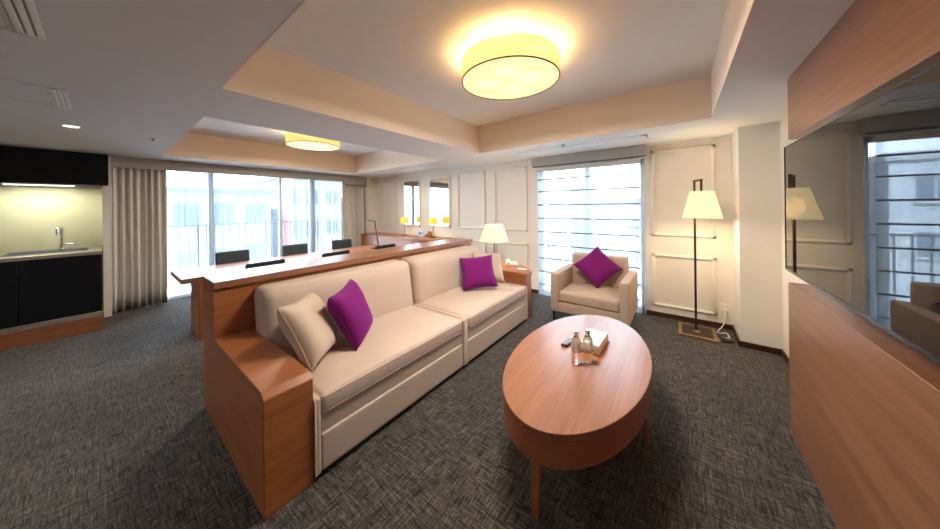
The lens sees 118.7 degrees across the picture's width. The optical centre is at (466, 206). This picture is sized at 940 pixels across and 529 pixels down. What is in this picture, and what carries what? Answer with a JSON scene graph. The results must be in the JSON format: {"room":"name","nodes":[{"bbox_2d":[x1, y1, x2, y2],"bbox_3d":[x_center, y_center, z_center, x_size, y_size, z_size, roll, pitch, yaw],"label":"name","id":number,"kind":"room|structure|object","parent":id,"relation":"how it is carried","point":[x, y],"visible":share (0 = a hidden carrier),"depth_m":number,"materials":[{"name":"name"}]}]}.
{"room":"hotel room","nodes":[
{"label":"hotel room","id":0,"kind":"room"},
{"bbox_2d":[0,184,103,312],"bbox_3d":[-5.964,0.422,3.480,0.190,2.300,1.716,-1,0,37],"label":"wall","id":1,"kind":"structure","parent":0,"point":[30,216],"depth_m":3.75,"materials":[{"name":"beige paint"}]},
{"bbox_2d":[0,145,107,186],"bbox_3d":[-5.739,-0.510,3.346,0.348,0.438,1.750,-1,0,37],"label":"upper cabinet","id":2,"kind":"object","parent":1,"relation":"attached to","point":[17,164],"visible":0.97,"depth_m":3.58,"materials":[{"name":"black laminate"}]},
{"bbox_2d":[1,182,75,186],"bbox_3d":[-5.446,-0.280,3.559,0.070,0.028,0.520,-1,0,37],"label":"light","id":3,"kind":"object","parent":2,"relation":"attached to","point":[3,183],"visible":0.95,"depth_m":3.52,"materials":[{"name":"white paint"}]},
{"bbox_2d":[168,285,190,295],"bbox_3d":[-4.457,1.709,6.573,1.200,0.190,10.000,-1,0,37],"label":"floor","id":4,"kind":"structure","parent":0,"point":[187,288],"depth_m":5.41,"materials":[{"name":"tile"}]},
{"bbox_2d":[167,218,342,283],"bbox_3d":[-4.884,0.992,6.767,0.050,1.255,7.235,-1,0,37],"label":"balcony railing","id":5,"kind":"object","parent":4,"relation":"on","point":[316,220],"visible":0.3,"depth_m":6.45,"materials":[{"name":"metal"}]},
{"bbox_2d":[102,155,377,316],"bbox_3d":[-4.920,0.410,4.598,0.490,2.300,7.720,-1,0,37],"label":"wall","id":6,"kind":"structure","parent":0,"point":[370,191],"depth_m":3.97,"materials":[{"name":"paint"}]},
{"bbox_2d":[111,156,366,185],"bbox_3d":[-3.967,-0.641,5.720,0.240,0.218,4.125,-1,0,37],"label":"pelmet","id":7,"kind":"object","parent":6,"relation":"attached to","point":[116,161],"visible":1,"depth_m":5.00,"materials":[{"name":"paint"}]},
{"bbox_2d":[112,167,167,312],"bbox_3d":[-5.018,0.427,4.291,0.122,2.252,0.557,-1,0,37],"label":"curtain","id":8,"kind":"object","parent":7,"relation":"hanging from","point":[139,196],"visible":0.89,"depth_m":4.26,"materials":[{"name":"fabric"}]},
{"bbox_2d":[342,182,363,246],"bbox_3d":[-2.884,0.401,7.084,0.144,2.252,0.623,-1,0,37],"label":"curtain","id":9,"kind":"object","parent":7,"relation":"hanging from","point":[352,195],"visible":0.55,"depth_m":7.07,"materials":[{"name":"fabric"}]},
{"bbox_2d":[168,173,314,299],"bbox_3d":[-4.167,0.415,5.772,0.070,2.270,3.500,-1,0,37],"label":"window","id":10,"kind":"structure","parent":6,"relation":"in","point":[210,176],"depth_m":5.94,"materials":[{"name":"white paint"}]},
{"bbox_2d":[0,292,837,528],"bbox_3d":[-1.943,1.574,2.332,7.950,0.100,7.920,-1,0,37],"label":"floor","id":11,"kind":"structure","parent":0,"point":[111,427],"depth_m":1.68,"materials":[{"name":"carpet"}]},
{"bbox_2d":[0,254,102,351],"bbox_3d":[-5.499,1.089,3.139,0.930,0.955,1.690,-1,0,37],"label":"base cabinet","id":12,"kind":"object","parent":11,"relation":"on","point":[42,300],"visible":0.99,"depth_m":3.24,"materials":[{"name":"black laminate"}]},
{"bbox_2d":[0,245,101,262],"bbox_3d":[-5.511,0.590,3.144,0.935,0.043,1.690,-1,0,37],"label":"countertop","id":13,"kind":"structure","parent":12,"relation":"on","point":[14,256],"depth_m":3.44,"materials":[{"name":"stone"}]},
{"bbox_2d":[0,247,88,256],"bbox_3d":[-5.240,0.586,3.485,0.530,0.041,0.600,-1,0,37],"label":"sink basin","id":14,"kind":"object","parent":13,"relation":"in","point":[84,248],"depth_m":3.57,"materials":[{"name":"silver metal"}]},
{"bbox_2d":[55,226,78,248],"bbox_3d":[-5.399,0.414,3.725,0.135,0.308,0.229,-1,0,-5],"label":"faucet","id":15,"kind":"object","parent":13,"relation":"on","point":[59,230],"visible":0.99,"depth_m":3.73,"materials":[{"name":"silver metal"}]},
{"bbox_2d":[215,249,249,264],"bbox_3d":[-3.361,1.106,4.079,0.519,0.871,0.432,-1,0,37],"label":"chair","id":16,"kind":"object","parent":11,"relation":"on","point":[227,257],"visible":0.18,"depth_m":4.19,"materials":[{"name":"grey fabric"}]},
{"bbox_2d":[245,259,284,268],"bbox_3d":[-2.593,1.097,3.492,0.519,0.871,0.432,-1,0,37],"label":"chair","id":17,"kind":"object","parent":11,"relation":"on","point":[280,261],"visible":0.09,"depth_m":3.32,"materials":[{"name":"metal"}]},
{"bbox_2d":[171,244,395,339],"bbox_3d":[-2.562,1.171,4.549,0.780,0.720,3.045,-1,0,37],"label":"meeting table","id":18,"kind":"object","parent":11,"relation":"on","point":[193,276],"visible":0.38,"depth_m":3.48,"materials":[{"name":"brown wood"}]},
{"bbox_2d":[368,220,378,248],"bbox_3d":[-1.744,0.527,5.316,0.140,0.549,0.321,-1,0,37],"label":"desk lamp","id":19,"kind":"object","parent":18,"relation":"on","point":[368,220],"visible":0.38,"depth_m":5.32,"materials":[{"name":"black plastic"}]},
{"bbox_2d":[282,243,307,255],"bbox_3d":[-2.839,1.100,4.763,0.519,0.871,0.432,-1,0,37],"label":"chair","id":20,"kind":"object","parent":11,"relation":"on","point":[287,250],"visible":0.25,"depth_m":4.88,"materials":[{"name":"leather"}]},
{"bbox_2d":[322,250,349,256],"bbox_3d":[-2.071,1.091,4.175,0.519,0.871,0.432,-1,0,37],"label":"chair","id":21,"kind":"object","parent":11,"relation":"on","point":[344,251],"visible":0.11,"depth_m":4.00,"materials":[{"name":"leather"}]},
{"bbox_2d":[332,239,351,249],"bbox_3d":[-2.322,1.094,5.438,0.519,0.871,0.432,-1,0,37],"label":"chair","id":22,"kind":"object","parent":11,"relation":"on","point":[343,243],"visible":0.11,"depth_m":5.55,"materials":[{"name":"metal"}]},
{"bbox_2d":[254,259,465,476],"bbox_3d":[-0.818,1.048,2.344,1.002,0.925,1.356,-1,0,37],"label":"sofa section","id":23,"kind":"object","parent":11,"relation":"on","point":[408,349],"visible":0.7,"depth_m":2.03,"materials":[{"name":"beige fabric"}]},
{"bbox_2d":[277,292,337,370],"bbox_3d":[-1.058,0.824,1.897,0.296,0.421,0.447,-1,0,0],"label":"throw pillow","id":24,"kind":"object","parent":23,"relation":"on","point":[306,323],"visible":1,"depth_m":1.75,"materials":[{"name":"beige fabric"}]},
{"bbox_2d":[254,259,412,352],"bbox_3d":[-1.080,0.851,2.532,0.361,0.525,1.339,-1,0,37],"label":"cushion","id":25,"kind":"object","parent":23,"relation":"on","point":[386,288],"depth_m":2.36,"materials":[{"name":"beige fabric"}]},
{"bbox_2d":[327,279,372,350],"bbox_3d":[-0.892,0.820,2.166,0.280,0.414,0.427,-1,0,-10],"label":"throw pillow","id":26,"kind":"object","parent":23,"relation":"on","point":[349,308],"visible":1,"depth_m":2.02,"materials":[{"name":"purple fabric"}]},
{"bbox_2d":[287,306,461,411],"bbox_3d":[-0.774,1.091,2.317,0.894,0.143,1.269,-1,0,37],"label":"seat cushion","id":27,"kind":"object","parent":23,"relation":"on","point":[397,338],"depth_m":2.00,"materials":[{"name":"beige fabric"}]},
{"bbox_2d":[202,238,531,519],"bbox_3d":[-0.455,1.008,3.113,1.325,0.996,3.462,-1,0,37],"label":"surround","id":28,"kind":"object","parent":11,"relation":"on","point":[258,398],"visible":0.67,"depth_m":1.66,"materials":[{"name":"brown wood"}]},
{"bbox_2d":[202,238,472,289],"bbox_3d":[-0.975,0.540,3.223,0.375,0.049,3.012,-1,0,37],"label":"countertop","id":29,"kind":"structure","parent":28,"relation":"on","point":[215,281],"depth_m":2.52,"materials":[{"name":"brown wood"}]},
{"bbox_2d":[480,224,507,252],"bbox_3d":[0.429,0.584,4.386,0.330,0.598,0.330,-1,0,37],"label":"table lamp","id":30,"kind":"object","parent":28,"relation":"on","point":[492,233],"visible":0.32,"depth_m":4.29,"materials":[{"name":"beige fabric"}]},
{"bbox_2d":[506,259,517,265],"bbox_3d":[0.670,0.845,4.204,0.170,0.070,0.210,-1,0,6],"label":"telephone","id":31,"kind":"object","parent":28,"relation":"on","point":[508,262],"visible":1,"depth_m":4.11,"materials":[{"name":"white plastic"}]},
{"bbox_2d":[375,244,394,249],"bbox_3d":[-1.554,1.084,4.850,0.519,0.871,0.432,-1,0,37],"label":"chair","id":32,"kind":"object","parent":11,"relation":"on","point":[388,245],"visible":0.08,"depth_m":4.67,"materials":[{"name":"metal"}]},
{"bbox_2d":[360,232,449,245],"bbox_3d":[-1.518,1.096,6.491,2.560,0.845,0.550,-1,0,37],"label":"credenza","id":33,"kind":"object","parent":11,"relation":"on","point":[384,238],"visible":0.3,"depth_m":6.37,"materials":[{"name":"brown wood"}]},
{"bbox_2d":[400,217,408,235],"bbox_3d":[-1.449,0.458,6.476,0.200,0.430,0.200,-1,0,37],"label":"lamp","id":34,"kind":"object","parent":33,"relation":"on","point":[404,220],"visible":1,"depth_m":6.40,"materials":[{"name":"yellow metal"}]},
{"bbox_2d":[418,231,423,236],"bbox_3d":[-1.032,0.605,6.245,0.160,0.125,0.043,-1,0,37],"label":"desk clock","id":35,"kind":"object","parent":33,"relation":"on","point":[420,233],"visible":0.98,"depth_m":6.21,"materials":[{"name":"white plastic"}]},
{"bbox_2d":[426,231,431,236],"bbox_3d":[-0.846,0.610,6.192,0.120,0.110,0.060,-1,0,37],"label":"holder","id":36,"kind":"object","parent":33,"relation":"on","point":[429,234],"visible":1,"depth_m":6.18,"materials":[{"name":"brown wood"}]},
{"bbox_2d":[428,217,437,237],"bbox_3d":[-0.724,0.449,5.959,0.200,0.430,0.200,-1,0,37],"label":"lamp","id":37,"kind":"object","parent":33,"relation":"on","point":[432,220],"visible":1,"depth_m":5.89,"materials":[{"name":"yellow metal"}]},
{"bbox_2d":[401,246,527,363],"bbox_3d":[-0.010,1.038,3.401,1.002,0.925,1.305,-1,0,37],"label":"sofa section","id":38,"kind":"object","parent":11,"relation":"on","point":[489,313],"visible":0.59,"depth_m":3.13,"materials":[{"name":"beige fabric"}]},
{"bbox_2d":[401,246,478,303],"bbox_3d":[-0.267,0.841,3.595,0.361,0.525,1.273,-1,0,37],"label":"cushion","id":39,"kind":"object","parent":38,"relation":"on","point":[434,274],"depth_m":3.25,"materials":[{"name":"beige fabric"}]},
{"bbox_2d":[420,282,524,326],"bbox_3d":[0.031,1.081,3.370,0.894,0.143,1.229,-1,0,37],"label":"seat cushion","id":40,"kind":"object","parent":38,"relation":"on","point":[476,305],"depth_m":3.07,"materials":[{"name":"beige fabric"}]},
{"bbox_2d":[459,255,497,290],"bbox_3d":[0.137,0.808,3.440,0.456,0.383,0.289,-1,0,-4],"label":"throw pillow","id":41,"kind":"object","parent":38,"relation":"on","point":[477,272],"visible":1,"depth_m":3.36,"materials":[{"name":"purple fabric"}]},
{"bbox_2d":[472,252,504,281],"bbox_3d":[0.273,0.806,3.753,0.425,0.356,0.279,-1,0,-2],"label":"throw pillow","id":42,"kind":"object","parent":38,"relation":"on","point":[496,257],"visible":0.47,"depth_m":3.75,"materials":[{"name":"beige fabric"}]},
{"bbox_2d":[503,315,651,518],"bbox_3d":[0.808,1.265,1.975,0.840,0.450,1.640,-1,0,37],"label":"coffee table","id":43,"kind":"object","parent":11,"relation":"on","point":[560,413],"visible":0.99,"depth_m":1.55,"materials":[{"name":"brown wood"}]},
{"bbox_2d":[561,336,572,346],"bbox_3d":[0.781,1.030,2.132,0.048,0.020,0.180,-1,0,44],"label":"remote control","id":44,"kind":"object","parent":43,"relation":"on","point":[567,342],"visible":0.84,"depth_m":2.10,"materials":[{"name":"black plastic"}]},
{"bbox_2d":[571,330,580,363],"bbox_3d":[0.730,0.934,1.861,0.063,0.211,0.063,-1,0,37],"label":"water bottle","id":45,"kind":"object","parent":43,"relation":"on","point":[575,341],"visible":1,"depth_m":1.84,"materials":[{"name":"clear"}]},
{"bbox_2d":[583,329,592,362],"bbox_3d":[0.813,0.933,1.874,0.063,0.211,0.063,-1,0,37],"label":"water bottle","id":46,"kind":"object","parent":43,"relation":"on","point":[587,339],"visible":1,"depth_m":1.85,"materials":[{"name":"clear"}]},
{"bbox_2d":[581,329,609,356],"bbox_3d":[0.947,1.001,2.073,0.150,0.075,0.280,-1,0,39],"label":"tissue box","id":47,"kind":"object","parent":43,"relation":"on","point":[600,338],"visible":0.66,"depth_m":2.02,"materials":[{"name":"brown wood"}]},
{"bbox_2d":[581,340,609,356],"bbox_3d":[0.948,1.033,2.073,0.150,0.012,0.280,-1,0,39],"label":"tray","id":48,"kind":"object","parent":43,"relation":"on","point":[595,353],"depth_m":1.98,"materials":[{"name":"brown wood"}]},
{"bbox_2d":[551,252,637,325],"bbox_3d":[1.689,1.080,3.692,0.905,0.800,0.769,-1,0,37],"label":"armchair","id":49,"kind":"object","parent":11,"relation":"on","point":[572,292],"visible":0.88,"depth_m":3.54,"materials":[{"name":"fabric"}]},
{"bbox_2d":[559,282,619,312],"bbox_3d":[1.639,1.144,3.626,0.699,0.157,0.595,-1,0,37],"label":"seat cushion","id":50,"kind":"object","parent":49,"relation":"on","point":[605,298],"depth_m":3.47,"materials":[{"name":"fabric"}]},
{"bbox_2d":[573,246,621,287],"bbox_3d":[1.761,0.814,3.776,0.531,0.520,0.324,-1,0,-6],"label":"throw pillow","id":51,"kind":"object","parent":49,"relation":"on","point":[596,266],"visible":1,"depth_m":3.69,"materials":[{"name":"purple fabric"}]},
{"bbox_2d":[678,179,723,342],"bbox_3d":[2.655,0.579,3.192,0.388,1.777,0.482,-1,0,37],"label":"floor lamp","id":52,"kind":"object","parent":11,"relation":"on","point":[699,204],"visible":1,"depth_m":3.08,"materials":[{"name":"beige fabric"}]},
{"bbox_2d":[717,312,729,340],"bbox_3d":[2.911,1.359,3.181,0.116,0.212,0.418,-1,0,37],"label":"power cord","id":53,"kind":"object","parent":11,"relation":"on","point":[725,312],"visible":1,"depth_m":3.28,"materials":[{"name":"white plastic"}]},
{"bbox_2d":[719,337,733,342],"bbox_3d":[2.827,1.450,3.038,0.120,0.031,0.120,-1,0,37],"label":"switch","id":54,"kind":"object","parent":11,"relation":"on","point":[723,339],"visible":0.99,"depth_m":3.01,"materials":[{"name":"black plastic"}]},
{"bbox_2d":[0,0,855,177],"bbox_3d":[-1.975,-1.036,2.332,7.950,0.520,7.920,-1,0,37],"label":"ceiling","id":55,"kind":"structure","parent":0,"point":[132,72],"depth_m":1.95,"materials":[{"name":"paint"}]},
{"bbox_2d":[0,1,14,31],"bbox_3d":[-1.938,-0.775,0.795,0.630,0.004,0.620,-1,0,37],"label":"access panel","id":56,"kind":"object","parent":55,"relation":"attached to","point":[2,10],"visible":1,"depth_m":1.16,"materials":[{"name":"metal"}]},
{"bbox_2d":[2,0,45,40],"bbox_3d":[-1.567,-0.777,0.952,1.030,0.008,0.070,-1,0,37],"label":"ceiling vent","id":57,"kind":"object","parent":55,"relation":"in","point":[23,15],"visible":1,"depth_m":1.14,"materials":[{"name":"white metal"}]},
{"bbox_2d":[0,78,56,105],"bbox_3d":[-3.086,-0.761,1.689,0.540,0.004,0.645,-1,0,37],"label":"access panel","id":58,"kind":"object","parent":55,"relation":"attached to","point":[9,89],"visible":1,"depth_m":1.86,"materials":[{"name":"metal"}]},
{"bbox_2d":[50,87,71,108],"bbox_3d":[-2.873,-0.761,1.976,0.530,0.008,0.060,-1,0,37],"label":"ceiling vent","id":59,"kind":"object","parent":55,"relation":"in","point":[61,97],"visible":1,"depth_m":1.95,"materials":[{"name":"white metal"}]},
{"bbox_2d":[61,124,81,127],"bbox_3d":[-3.718,-0.752,2.616,0.116,0.006,0.116,-1,0,37],"label":"recessed light","id":60,"kind":"object","parent":55,"relation":"in","point":[63,125],"visible":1,"depth_m":2.62,"materials":[{"name":"white paint"}]},
{"bbox_2d":[162,116,443,173],"bbox_3d":[-2.426,-0.970,4.431,2.762,0.401,3.045,-1,0,37],"label":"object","id":61,"kind":"structure","parent":55,"relation":"attached to","point":[190,145],"depth_m":5.18,"materials":[{"name":"paint"}]},
{"bbox_2d":[285,132,339,150],"bbox_3d":[-2.435,-1.060,4.421,0.760,0.221,0.760,-1,0,37],"label":"ceiling light","id":62,"kind":"object","parent":55,"relation":"attached to","point":[293,140],"visible":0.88,"depth_m":4.25,"materials":[{"name":"yellow fabric"}]},
{"bbox_2d":[286,141,338,150],"bbox_3d":[-2.434,-0.962,4.421,0.737,0.002,0.737,-1,0,40],"label":"diffuser","id":63,"kind":"object","parent":62,"relation":"attached to","point":[303,145],"depth_m":4.38,"materials":[{"name":"beige plastic"}]},
{"bbox_2d":[379,166,437,173],"bbox_3d":[-1.331,-0.780,6.066,1.770,0.008,0.170,-1,0,37],"label":"ceiling vent","id":64,"kind":"object","parent":55,"relation":"in","point":[430,167],"visible":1,"depth_m":5.99,"materials":[{"name":"white metal"}]},
{"bbox_2d":[221,0,755,152],"bbox_3d":[0.324,-1.004,2.213,2.645,0.401,2.975,-1,0,37],"label":"trim","id":65,"kind":"structure","parent":55,"relation":"attached to","point":[272,74],"depth_m":2.76,"materials":[{"name":"paint"}]},
{"bbox_2d":[462,33,559,99],"bbox_3d":[0.336,-1.094,2.201,0.760,0.221,0.760,-1,0,37],"label":"ceiling light","id":66,"kind":"object","parent":55,"relation":"attached to","point":[510,66],"visible":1,"depth_m":2.01,"materials":[{"name":"yellow fabric"}]},
{"bbox_2d":[463,57,558,98],"bbox_3d":[0.337,-0.995,2.201,0.737,0.002,0.737,-1,0,6],"label":"diffuser","id":67,"kind":"object","parent":66,"relation":"attached to","point":[487,77],"depth_m":2.14,"materials":[{"name":"beige plastic"}]},
{"bbox_2d":[518,134,648,154],"bbox_3d":[1.461,-0.814,3.741,1.630,0.008,0.170,-1,0,37],"label":"ceiling vent","id":68,"kind":"object","parent":55,"relation":"in","point":[646,135],"visible":1,"depth_m":3.64,"materials":[{"name":"white metal"}]},
{"bbox_2d":[531,145,646,312],"bbox_3d":[1.780,0.320,4.247,1.630,2.278,0.115,-1,0,37],"label":"blind","id":69,"kind":"object","parent":55,"relation":"hanging from","point":[585,203],"visible":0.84,"depth_m":4.19,"materials":[{"name":"fabric"}]},
{"bbox_2d":[377,136,733,324],"bbox_3d":[0.448,0.345,5.477,7.950,2.300,0.200,-1,0,37],"label":"wall","id":70,"kind":"structure","parent":0,"point":[675,173],"depth_m":3.74,"materials":[{"name":"paint"}]},
{"bbox_2d":[381,182,396,224],"bbox_3d":[-2.027,-0.075,7.227,0.640,1.100,0.022,-1,0,37],"label":"trim","id":71,"kind":"structure","parent":70,"relation":"attached to","point":[395,183],"depth_m":7.29,"materials":[{"name":"paint"}]},
{"bbox_2d":[403,179,420,225],"bbox_3d":[-1.332,-0.089,6.695,0.590,1.110,0.022,-1,0,37],"label":"wall mirror","id":72,"kind":"object","parent":70,"relation":"attached to","point":[411,188],"visible":0.88,"depth_m":6.67,"materials":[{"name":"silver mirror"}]},
{"bbox_2d":[429,176,450,227],"bbox_3d":[-0.608,-0.098,6.141,0.635,1.110,0.022,-1,0,37],"label":"wall mirror","id":73,"kind":"object","parent":70,"relation":"attached to","point":[439,187],"visible":1,"depth_m":6.12,"materials":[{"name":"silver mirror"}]},
{"bbox_2d":[457,170,485,228],"bbox_3d":[0.077,-0.126,5.617,0.700,1.150,0.022,-1,0,37],"label":"trim","id":74,"kind":"structure","parent":70,"relation":"attached to","point":[483,171],"depth_m":5.57,"materials":[{"name":"paint"}]},
{"bbox_2d":[473,239,485,252],"bbox_3d":[0.091,1.009,5.617,0.700,0.700,0.022,-1,0,37],"label":"trim","id":75,"kind":"structure","parent":70,"relation":"attached to","point":[473,239],"depth_m":5.41,"materials":[{"name":"paint"}]},
{"bbox_2d":[494,166,527,231],"bbox_3d":[0.784,-0.135,5.076,0.680,1.150,0.022,-1,0,37],"label":"trim","id":76,"kind":"structure","parent":70,"relation":"attached to","point":[521,167],"depth_m":4.98,"materials":[{"name":"paint"}]},
{"bbox_2d":[495,242,527,267],"bbox_3d":[0.798,1.000,5.076,0.680,0.700,0.022,-1,0,37],"label":"trim","id":77,"kind":"structure","parent":70,"relation":"attached to","point":[511,243],"depth_m":4.96,"materials":[{"name":"paint"}]},
{"bbox_2d":[531,289,733,329],"bbox_3d":[0.366,1.466,5.417,7.010,0.060,0.012,-1,0,37],"label":"baseboard","id":78,"kind":"structure","parent":70,"relation":"attached to","point":[650,312],"depth_m":3.55,"materials":[{"name":"brown wood"}]},
{"bbox_2d":[640,159,645,310],"bbox_3d":[1.903,0.407,4.390,1.540,2.140,0.070,-1,0,37],"label":"window frame","id":79,"kind":"structure","parent":70,"relation":"in","point":[643,307],"depth_m":3.92,"materials":[{"name":"white paint"}]},
{"bbox_2d":[651,144,715,238],"bbox_3d":[2.752,-0.181,3.571,0.655,1.145,0.022,-1,0,37],"label":"trim","id":80,"kind":"structure","parent":70,"relation":"attached to","point":[713,174],"depth_m":3.57,"materials":[{"name":"paint"}]},
{"bbox_2d":[652,253,716,315],"bbox_3d":[2.765,0.977,3.571,0.655,0.700,0.022,-1,0,37],"label":"trim","id":81,"kind":"structure","parent":70,"relation":"attached to","point":[714,260],"depth_m":3.53,"materials":[{"name":"paint"}]},
{"bbox_2d":[721,303,728,313],"bbox_3d":[3.079,1.223,3.325,0.072,0.120,0.035,-1,0,37],"label":"wall outlet","id":82,"kind":"object","parent":70,"relation":"attached to","point":[724,307],"visible":1,"depth_m":3.33,"materials":[{"name":"white plastic"}]},
{"bbox_2d":[731,121,782,352],"bbox_3d":[3.199,0.311,2.951,0.510,2.300,0.470,-1,0,37],"label":"wall column","id":83,"kind":"structure","parent":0,"point":[756,149],"depth_m":2.84,"materials":[{"name":"paint"}]},
{"bbox_2d":[732,326,781,354],"bbox_3d":[3.112,1.432,3.012,0.300,0.060,0.470,-1,0,37],"label":"baseboard","id":84,"kind":"structure","parent":83,"relation":"attached to","point":[758,347],"depth_m":2.84,"materials":[{"name":"brown wood"}]},
{"bbox_2d":[780,115,807,356],"bbox_3d":[0.973,0.338,-0.206,0.210,2.300,7.250,-1,0,37],"label":"wall","id":85,"kind":"structure","parent":0,"point":[787,277],"depth_m":2.66,"materials":[{"name":"paint"}]},
{"bbox_2d":[782,350,788,365],"bbox_3d":[0.895,1.459,-0.143,0.012,0.060,7.238,-1,0,37],"label":"baseboard","id":86,"kind":"structure","parent":85,"relation":"attached to","point":[786,358],"depth_m":2.63,"materials":[{"name":"brown wood"}]},
{"bbox_2d":[784,63,939,364],"bbox_3d":[1.684,0.016,1.126,0.270,0.762,1.335,-1,0,37],"label":"television","id":87,"kind":"object","parent":85,"relation":"attached to","point":[862,189],"visible":1,"depth_m":0.93,"materials":[{"name":"black glass"}]},
{"bbox_2d":[788,282,939,528],"bbox_3d":[0.953,1.000,0.120,0.229,0.978,4.135,-1,0,37],"label":"wall panel","id":88,"kind":"object","parent":85,"relation":"attached to","point":[865,403],"visible":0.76,"depth_m":1.10,"materials":[{"name":"brown wood"}]},
{"bbox_2d":[788,0,939,139],"bbox_3d":[0.923,-0.613,0.106,0.229,0.394,4.100,-1,0,37],"label":"wall panel","id":89,"kind":"object","parent":85,"relation":"attached to","point":[876,46],"visible":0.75,"depth_m":1.07,"materials":[{"name":"brown wood"}]},
{"label":"outside","id":90,"kind":"structure","parent":0,"visible":0},
{"bbox_3d":[-2.636,13.633,21.028,150.000,0.200,150.000,-1,0,37],"label":"ground","id":91,"kind":"structure","parent":90,"visible":0},
{"bbox_2d":[167,171,277,287],"bbox_3d":[-20.538,5.499,20.797,11.000,16.500,8.000,-1,0,37],"label":"apartment building","id":92,"kind":"structure","parent":91,"relation":"on","point":[235,200],"depth_m":18.17,"materials":[{"name":"stone"}]},
{"bbox_2d":[244,177,340,257],"bbox_3d":[-18.550,5.450,29.033,11.450,16.550,5.800,-1,0,37],"label":"apartment building","id":93,"kind":"structure","parent":91,"relation":"on","point":[295,192],"depth_m":25.19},
{"bbox_2d":[341,195,342,238],"bbox_3d":[-9.321,5.513,32.991,10.000,16.200,10.000,-1,0,37],"label":"apartment building","id":94,"kind":"structure","parent":91,"relation":"on","point":[341,195],"depth_m":30.75,"materials":[{"name":"stone"}]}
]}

